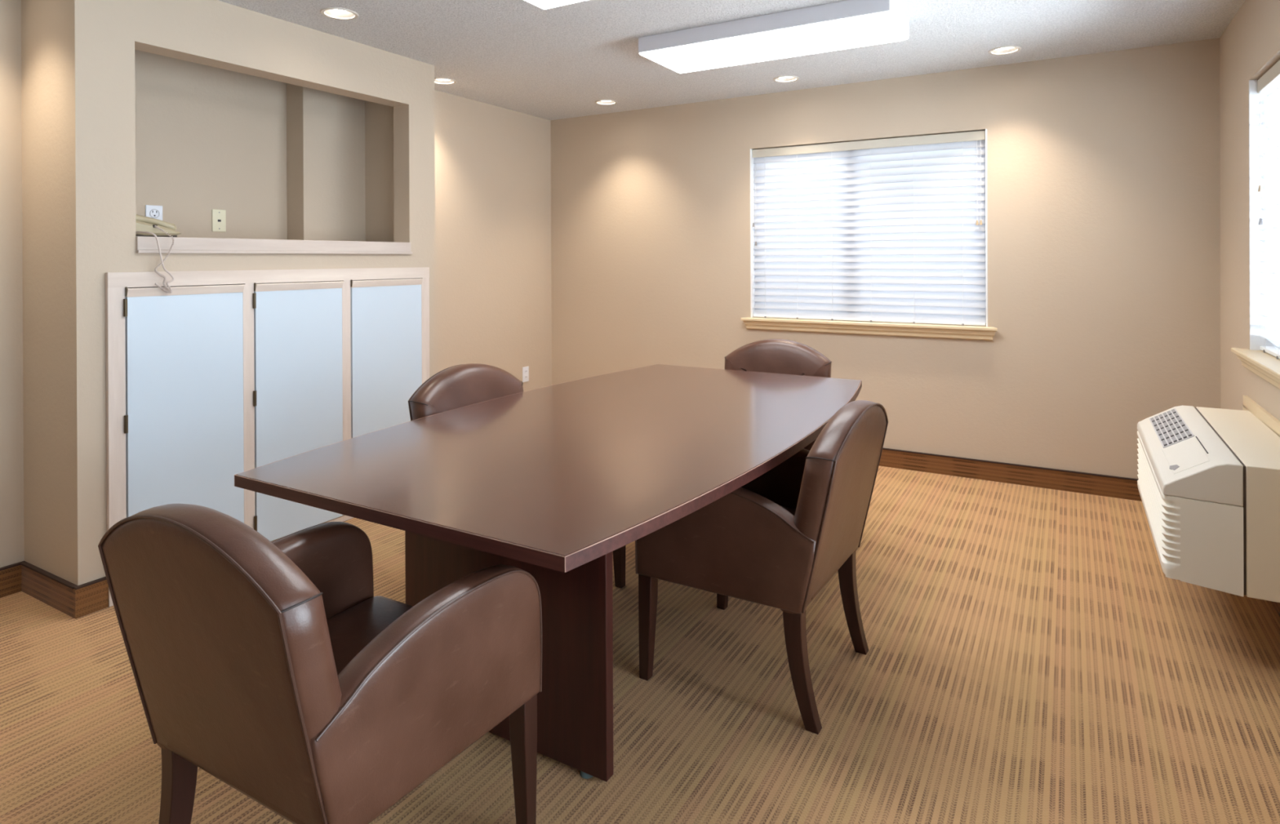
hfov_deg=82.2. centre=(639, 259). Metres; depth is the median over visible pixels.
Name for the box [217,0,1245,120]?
ceiling
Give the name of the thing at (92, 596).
baseboard
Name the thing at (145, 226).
desk telephone
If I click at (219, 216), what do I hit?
phone jack plate
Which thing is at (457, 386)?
armchair
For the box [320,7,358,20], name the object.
recessed light
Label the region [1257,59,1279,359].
window blind
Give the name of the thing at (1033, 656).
floor
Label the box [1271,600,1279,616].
baseboard
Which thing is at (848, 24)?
ceiling light
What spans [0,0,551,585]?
wall
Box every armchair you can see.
[97,502,542,823]
[408,363,626,587]
[635,400,888,733]
[724,338,831,449]
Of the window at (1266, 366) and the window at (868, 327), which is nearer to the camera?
the window at (1266, 366)
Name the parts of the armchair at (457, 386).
backrest, leg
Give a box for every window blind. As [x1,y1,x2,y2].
[752,130,986,325]
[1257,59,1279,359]
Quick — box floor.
[0,466,1279,823]
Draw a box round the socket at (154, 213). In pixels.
[150,208,159,217]
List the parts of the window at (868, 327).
sill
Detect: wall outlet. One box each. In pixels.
[145,204,162,220]
[522,365,528,382]
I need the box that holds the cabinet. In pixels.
[105,266,429,606]
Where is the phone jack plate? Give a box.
[212,208,226,231]
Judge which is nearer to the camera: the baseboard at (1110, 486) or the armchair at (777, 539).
the armchair at (777, 539)
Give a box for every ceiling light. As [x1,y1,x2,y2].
[524,0,586,9]
[638,0,909,73]
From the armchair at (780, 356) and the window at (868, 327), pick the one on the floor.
the armchair at (780, 356)
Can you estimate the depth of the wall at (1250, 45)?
3.36 m
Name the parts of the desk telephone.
line cord, coil cord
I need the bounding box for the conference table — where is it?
[234,364,862,781]
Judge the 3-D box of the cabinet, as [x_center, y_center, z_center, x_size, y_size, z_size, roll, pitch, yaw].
[-1.794,0.682,3.600,0.456,1.272,1.624,0,0,30]
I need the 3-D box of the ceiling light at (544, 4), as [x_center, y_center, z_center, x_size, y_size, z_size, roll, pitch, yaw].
[0.020,-1.079,2.561,1.238,0.098,0.440,0,0,30]
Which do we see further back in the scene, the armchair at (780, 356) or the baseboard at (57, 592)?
the armchair at (780, 356)
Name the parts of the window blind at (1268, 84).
pull cord, pull cord, ladder cord, rail, ladder cord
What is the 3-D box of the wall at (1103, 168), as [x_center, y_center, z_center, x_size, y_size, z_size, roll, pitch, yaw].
[1.103,0.083,4.974,4.741,2.440,0.140,0,0,30]
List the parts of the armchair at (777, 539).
leg, leg, armrest, armrest, leg, seat, backrest, leg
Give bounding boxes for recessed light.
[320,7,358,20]
[434,77,456,84]
[595,99,617,105]
[773,75,799,82]
[987,45,1021,54]
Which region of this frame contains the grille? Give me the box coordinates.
[1151,411,1191,446]
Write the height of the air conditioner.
0.413 m
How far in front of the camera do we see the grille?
2.95 m
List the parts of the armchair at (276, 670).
leg, backrest, armrest, seat, armrest, leg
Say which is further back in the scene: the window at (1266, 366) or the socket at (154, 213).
the socket at (154, 213)
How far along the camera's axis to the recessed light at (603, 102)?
5.31 m
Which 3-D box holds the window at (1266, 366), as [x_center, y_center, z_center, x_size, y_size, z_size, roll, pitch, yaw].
[2.297,-0.153,2.517,0.190,1.244,1.595,0,0,30]
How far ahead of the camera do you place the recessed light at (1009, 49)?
4.02 m
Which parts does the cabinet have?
door, rail, door, door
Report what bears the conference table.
on the floor
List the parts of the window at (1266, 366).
sill, frame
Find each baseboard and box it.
[0,561,108,618]
[19,560,76,617]
[879,447,1142,501]
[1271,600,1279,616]
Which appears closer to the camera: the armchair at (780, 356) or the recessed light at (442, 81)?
the armchair at (780, 356)
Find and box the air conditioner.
[1137,404,1279,602]
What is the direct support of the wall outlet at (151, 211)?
attached to the wall at (110, 109)
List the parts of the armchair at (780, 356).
backrest, armrest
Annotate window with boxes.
[740,128,997,340]
[1231,79,1279,389]
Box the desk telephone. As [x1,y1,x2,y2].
[135,213,181,293]
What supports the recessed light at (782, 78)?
in the ceiling
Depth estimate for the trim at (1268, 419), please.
2.91 m
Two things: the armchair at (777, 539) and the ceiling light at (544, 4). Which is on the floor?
the armchair at (777, 539)
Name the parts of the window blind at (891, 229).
pull cord, ladder cord, ladder cord, ladder cord, rail, ladder cord, ladder cord, ladder cord, pull cord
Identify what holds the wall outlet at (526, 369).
attached to the wall at (110, 109)
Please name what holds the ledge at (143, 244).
attached to the wall at (110, 109)
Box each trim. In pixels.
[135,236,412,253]
[1242,395,1279,436]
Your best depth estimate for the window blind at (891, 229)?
4.70 m
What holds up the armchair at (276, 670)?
on the floor
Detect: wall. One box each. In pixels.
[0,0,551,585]
[551,38,1220,479]
[1219,0,1279,420]

